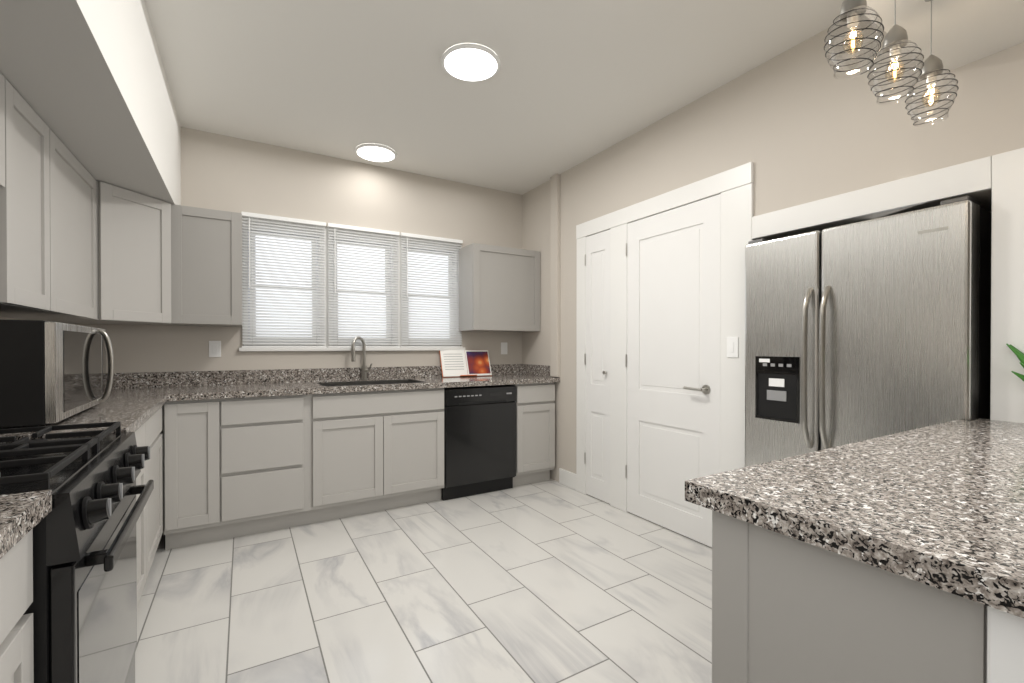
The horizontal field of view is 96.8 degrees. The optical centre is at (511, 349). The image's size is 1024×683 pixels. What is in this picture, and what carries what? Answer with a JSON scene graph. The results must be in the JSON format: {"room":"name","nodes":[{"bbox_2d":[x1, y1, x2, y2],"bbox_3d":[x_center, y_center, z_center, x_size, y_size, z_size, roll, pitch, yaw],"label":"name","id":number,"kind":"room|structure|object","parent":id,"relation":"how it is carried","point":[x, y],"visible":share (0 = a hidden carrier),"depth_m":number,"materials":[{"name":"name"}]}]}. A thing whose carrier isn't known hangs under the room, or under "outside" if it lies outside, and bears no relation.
{"room":"kitchen","nodes":[
{"label":"kitchen","id":0,"kind":"room"},
{"bbox_2d":[0,317,22,319],"bbox_3d":[-1.242,-0.160,-0.002,0.120,2.710,6.460,0,0,-31],"label":"wall","id":1,"kind":"structure","parent":0,"point":[4,318],"depth_m":2.27,"materials":[{"name":"beige paint"}]},
{"bbox_2d":[0,73,4,186],"bbox_3d":[-1.581,-0.715,1.016,0.330,0.368,0.945,0,0,-31],"label":"upper cabinet","id":2,"kind":"object","parent":1,"relation":"attached to","point":[2,131],"visible":1,"depth_m":1.49,"materials":[{"name":"grey wood"}]},
{"bbox_2d":[0,79,49,310],"bbox_3d":[-1.925,-0.529,1.599,0.330,0.748,0.396,0,0,-31],"label":"upper cabinet","id":3,"kind":"object","parent":1,"relation":"attached to","point":[25,238],"visible":1,"depth_m":1.66,"materials":[{"name":"grey wood"}]},
{"bbox_2d":[0,129,96,319],"bbox_3d":[-2.201,-0.532,2.068,0.330,0.748,0.685,0,0,-31],"label":"upper cabinet","id":4,"kind":"object","parent":1,"relation":"attached to","point":[73,238],"visible":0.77,"depth_m":2.11,"materials":[{"name":"grey wood"}]},
{"bbox_2d":[0,0,180,204],"bbox_3d":[-0.914,-1.206,0.185,0.640,0.620,6.460,0,0,-31],"label":"soffit","id":5,"kind":"object","parent":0,"point":[87,80],"depth_m":1.70,"materials":[{"name":"white paint"}]},
{"bbox_2d":[73,127,521,522],"bbox_3d":[-1.022,-0.184,3.959,4.526,2.710,0.140,0,0,-31],"label":"wall","id":6,"kind":"structure","parent":0,"point":[226,173],"depth_m":3.54,"materials":[{"name":"beige paint"}]},
{"bbox_2d":[15,181,175,325],"bbox_3d":[-2.404,-0.535,2.697,0.621,0.748,0.621,0,0,-31],"label":"upper cabinet","id":7,"kind":"object","parent":6,"relation":"attached to","point":[133,258],"visible":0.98,"depth_m":2.61,"materials":[{"name":"grey wood"}]},
{"bbox_2d":[171,204,241,326],"bbox_3d":[-2.051,-0.537,3.075,0.387,0.748,0.330,0,0,-31],"label":"upper cabinet","id":8,"kind":"object","parent":6,"relation":"attached to","point":[206,267],"visible":0.96,"depth_m":2.94,"materials":[{"name":"grey wood"}]},
{"bbox_2d":[209,341,220,356],"bbox_3d":[-2.111,-0.004,3.231,0.072,0.116,0.008,0,0,-31],"label":"electrical outlet plate","id":9,"kind":"object","parent":6,"relation":"attached to","point":[214,348],"visible":1,"depth_m":3.23,"materials":[{"name":"white plastic"}]},
{"bbox_2d":[243,217,459,346],"bbox_3d":[-1.254,-0.498,3.824,1.728,0.958,0.123,0,0,-31],"label":"window","id":10,"kind":"structure","parent":6,"relation":"in","point":[326,279],"depth_m":3.75,"materials":[{"name":"white"}]},
{"bbox_2d":[241,212,462,347],"bbox_3d":[-1.207,-0.507,3.735,1.744,0.984,0.047,0,0,-31],"label":"window blinds","id":11,"kind":"object","parent":10,"relation":"attached to","point":[253,326],"visible":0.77,"depth_m":3.66,"materials":[{"name":"white plastic"}]},
{"bbox_2d":[239,348,464,350],"bbox_3d":[-1.208,-0.003,3.748,1.790,0.027,0.034,0,0,-31],"label":"window sill","id":12,"kind":"structure","parent":6,"relation":"attached to","point":[339,349],"depth_m":3.65,"materials":[{"name":"white wood"}]},
{"bbox_2d":[458,243,539,331],"bbox_3d":[-0.116,-0.544,4.217,0.690,0.748,0.330,0,0,-31],"label":"upper cabinet","id":13,"kind":"object","parent":6,"relation":"attached to","point":[499,288],"visible":0.98,"depth_m":4.06,"materials":[{"name":"grey wood"}]},
{"bbox_2d":[501,342,506,353],"bbox_3d":[-0.076,-0.012,4.433,0.072,0.116,0.008,0,0,-31],"label":"electrical outlet plate","id":14,"kind":"object","parent":6,"relation":"attached to","point":[503,347],"visible":1,"depth_m":4.43,"materials":[{"name":"white plastic"}]},
{"bbox_2d":[135,478,711,682],"bbox_3d":[0.650,1.218,1.134,4.526,0.060,6.720,0,0,-31],"label":"floor","id":15,"kind":"structure","parent":0,"point":[551,581],"depth_m":2.14,"materials":[{"name":"tile"}]},
{"bbox_2d":[0,529,33,682],"bbox_3d":[-0.926,0.751,0.353,0.654,0.884,0.825,0,0,-31],"label":"base cabinet","id":16,"kind":"object","parent":15,"relation":"on","point":[16,624],"depth_m":0.79,"materials":[{"name":"grey wood"}]},
{"bbox_2d":[0,489,51,558],"bbox_3d":[-0.727,0.239,0.039,0.680,0.140,1.563,0,0,-31],"label":"countertop","id":17,"kind":"structure","parent":16,"relation":"on","point":[22,515],"depth_m":0.76,"materials":[{"name":"stone"}]},
{"bbox_2d":[0,421,153,682],"bbox_3d":[-1.310,0.706,1.048,0.723,0.965,0.754,0,0,-31],"label":"range","id":18,"kind":"object","parent":15,"relation":"on","point":[82,607],"visible":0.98,"depth_m":1.01,"materials":[{"name":"black metal"}]},
{"bbox_2d":[135,413,159,606],"bbox_3d":[-1.762,0.743,1.641,0.647,0.884,0.714,0,0,-31],"label":"base cabinet","id":19,"kind":"object","parent":15,"relation":"on","point":[148,523],"depth_m":2.17,"materials":[{"name":"grey wood"}]},
{"bbox_2d":[0,394,166,439],"bbox_3d":[-1.893,0.229,1.886,0.671,0.140,1.277,0,0,-31],"label":"countertop","id":20,"kind":"structure","parent":19,"relation":"on","point":[132,413],"depth_m":1.83,"materials":[{"name":"stone"}]},
{"bbox_2d":[0,319,113,427],"bbox_3d":[-1.875,0.080,1.733,0.467,0.356,0.750,0,0,-31],"label":"microwave","id":21,"kind":"object","parent":20,"relation":"on","point":[52,372],"visible":1,"depth_m":1.50,"materials":[{"name":"silver metal"}]},
{"bbox_2d":[156,407,162,538],"bbox_3d":[-2.061,0.740,2.148,0.647,0.884,0.707,0,0,-31],"label":"base cabinet","id":22,"kind":"object","parent":15,"relation":"on","point":[159,412],"depth_m":2.55,"materials":[{"name":"grey wood"}]},
{"bbox_2d":[163,399,222,549],"bbox_3d":[-2.027,0.736,2.924,0.278,0.884,0.588,0,0,-31],"label":"base cabinet","id":23,"kind":"object","parent":15,"relation":"on","point":[192,429],"depth_m":2.69,"materials":[{"name":"grey wood"}]},
{"bbox_2d":[223,394,326,538],"bbox_3d":[-1.688,0.735,3.123,0.636,0.884,0.588,0,0,-31],"label":"base cabinet","id":24,"kind":"object","parent":15,"relation":"on","point":[234,467],"depth_m":2.89,"materials":[{"name":"grey wood"}]},
{"bbox_2d":[442,385,516,500],"bbox_3d":[-0.379,0.738,3.883,0.631,0.868,0.595,0,0,-31],"label":"dishwasher","id":25,"kind":"object","parent":15,"relation":"on","point":[479,439],"visible":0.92,"depth_m":3.62,"materials":[{"name":"black metal"}]},
{"bbox_2d":[511,382,554,486],"bbox_3d":[0.062,0.729,4.156,0.400,0.884,0.588,0,0,-31],"label":"base cabinet","id":26,"kind":"object","parent":15,"relation":"on","point":[535,405],"depth_m":3.91,"materials":[{"name":"grey wood"}]},
{"bbox_2d":[106,364,559,400],"bbox_3d":[-1.203,0.220,3.404,3.402,0.140,0.633,0,0,-31],"label":"countertop","id":27,"kind":"structure","parent":26,"relation":"on","point":[188,385],"depth_m":3.28,"materials":[{"name":"stone"}]},
{"bbox_2d":[351,336,371,379],"bbox_3d":[-1.218,0.070,3.664,0.170,0.354,0.108,0,0,-31],"label":"faucet","id":28,"kind":"object","parent":27,"relation":"on","point":[364,369],"visible":1,"depth_m":3.68,"materials":[{"name":"silver metal"}]},
{"bbox_2d":[318,379,424,386],"bbox_3d":[-1.067,0.377,3.463,0.736,0.248,0.441,0,0,-31],"label":"sink","id":29,"kind":"object","parent":27,"relation":"in","point":[327,384],"visible":0.04,"depth_m":3.65,"materials":[{"name":"silver metal"}]},
{"bbox_2d":[439,350,491,376],"bbox_3d":[-0.414,0.125,4.141,0.482,0.240,0.136,0,0,-31],"label":"cookbook","id":30,"kind":"object","parent":27,"relation":"on","point":[462,363],"visible":1,"depth_m":4.13,"materials":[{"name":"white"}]},
{"bbox_2d":[712,510,1023,682],"bbox_3d":[1.545,0.750,0.524,1.597,0.883,1.825,0,0,-31],"label":"base cabinet","id":31,"kind":"object","parent":15,"relation":"on","point":[786,609],"visible":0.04,"depth_m":0.72,"materials":[{"name":"grey wood"}]},
{"bbox_2d":[685,418,1023,617],"bbox_3d":[1.535,0.287,0.508,1.628,0.040,1.911,0,0,-31],"label":"countertop","id":32,"kind":"structure","parent":31,"relation":"on","point":[940,506],"depth_m":0.80,"materials":[{"name":"stone"}]},
{"bbox_2d":[1006,344,1023,380],"bbox_3d":[1.807,0.119,1.520,0.241,0.281,0.229,0,0,-31],"label":"plant","id":33,"kind":"object","parent":32,"relation":"on","point":[1019,354],"visible":0.83,"depth_m":1.59,"materials":[{"name":"green plant"}]},
{"bbox_2d":[744,196,991,466],"bbox_3d":[1.794,0.302,2.249,0.906,1.758,0.877,0,0,-31],"label":"refrigerator","id":34,"kind":"object","parent":15,"relation":"on","point":[866,330],"visible":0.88,"depth_m":1.95,"materials":[{"name":"silver metal"}]},
{"bbox_2d":[144,0,843,194],"bbox_3d":[0.650,-1.552,1.118,4.526,0.060,6.720,0,0,-31],"label":"ceiling","id":35,"kind":"structure","parent":0,"point":[570,84],"depth_m":2.49,"materials":[{"name":"white paint"}]},
{"bbox_2d":[355,143,396,161],"bbox_3d":[-1.056,-1.526,3.532,0.316,0.019,0.316,0,0,-31],"label":"recessed light","id":36,"kind":"object","parent":35,"relation":"in","point":[373,152],"visible":1,"depth_m":3.50,"materials":[{"name":"white plastic"}]},
{"bbox_2d":[441,43,500,81],"bbox_3d":[-0.218,-1.519,2.417,0.316,0.019,0.316,0,0,-31],"label":"recessed light","id":37,"kind":"object","parent":35,"relation":"in","point":[469,62],"visible":1,"depth_m":2.39,"materials":[{"name":"white plastic"}]},
{"bbox_2d":[522,15,1023,481],"bbox_3d":[2.126,-0.172,1.985,0.959,2.710,6.460,0,0,-31],"label":"wall","id":38,"kind":"structure","parent":0,"point":[799,124],"depth_m":2.34,"materials":[{"name":"beige paint"}]},
{"bbox_2d":[559,468,575,489],"bbox_3d":[1.899,1.121,1.488,0.015,0.130,5.822,0,0,-31],"label":"baseboard","id":39,"kind":"structure","parent":38,"relation":"attached to","point":[567,478],"depth_m":3.89,"materials":[{"name":"white wood"}]},
{"bbox_2d":[584,230,609,503],"bbox_3d":[0.659,0.130,3.550,0.044,2.072,0.293,0,0,-31],"label":"pantry door","id":40,"kind":"structure","parent":38,"relation":"in","point":[597,364],"depth_m":3.55,"materials":[{"name":"white wood"}]},
{"bbox_2d":[576,162,753,511],"bbox_3d":[0.923,0.076,3.125,0.023,2.200,1.509,0,0,-31],"label":"door frame","id":41,"kind":"structure","parent":38,"relation":"attached to","point":[734,187],"depth_m":2.90,"materials":[{"name":"white wood"}]},
{"bbox_2d":[727,337,737,357],"bbox_3d":[1.242,-0.013,2.562,0.008,0.115,0.070,0,0,-31],"label":"switch plate","id":42,"kind":"object","parent":41,"relation":"attached to","point":[732,346],"visible":1,"depth_m":2.56,"materials":[{"name":"white plastic"}]},
{"bbox_2d":[625,194,720,546],"bbox_3d":[0.996,0.133,2.950,0.074,2.072,0.753,0,0,-31],"label":"door","id":43,"kind":"structure","parent":38,"relation":"in","point":[672,360],"depth_m":2.92,"materials":[{"name":"white wood"}]},
{"bbox_2d":[752,148,1023,422],"bbox_3d":[1.580,0.233,2.017,0.019,1.900,1.066,0,0,-31],"label":"refrigerator surround","id":44,"kind":"structure","parent":38,"relation":"attached to","point":[1001,175],"depth_m":1.67,"materials":[{"name":"white wood"}]},
{"bbox_2d":[865,0,1023,73],"bbox_3d":[2.074,-1.301,0.114,1.096,0.430,3.300,0,0,-31],"label":"ceiling","id":45,"kind":"structure","parent":0,"point":[965,32],"depth_m":1.53,"materials":[{"name":"white paint"}]},
{"bbox_3d":[1.077,-1.087,1.274,0.533,0.009,0.032,0,0,-31],"label":"pendant light","id":46,"kind":"object","parent":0,"visible":0},
{"bbox_2d":[824,0,883,79],"bbox_3d":[0.862,-0.893,1.148,0.122,0.376,0.122,0,0,-31],"label":"pendant light","id":47,"kind":"object","parent":46,"relation":"hanging from","point":[852,12],"visible":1,"depth_m":1.14,"materials":[{"name":"grey"}]},
{"bbox_2d":[867,0,923,104],"bbox_3d":[1.071,-0.894,1.272,0.122,0.376,0.122,0,0,-31],"label":"pendant light","id":48,"kind":"object","parent":46,"relation":"hanging from","point":[895,41],"visible":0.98,"depth_m":1.26,"materials":[{"name":"grey"}]},
{"bbox_2d":[905,0,958,126],"bbox_3d":[1.293,-0.893,1.402,0.122,0.380,0.122,0,0,-31],"label":"pendant light","id":49,"kind":"object","parent":46,"relation":"hanging from","point":[932,69],"visible":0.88,"depth_m":1.39,"materials":[{"name":"grey"}]}
]}

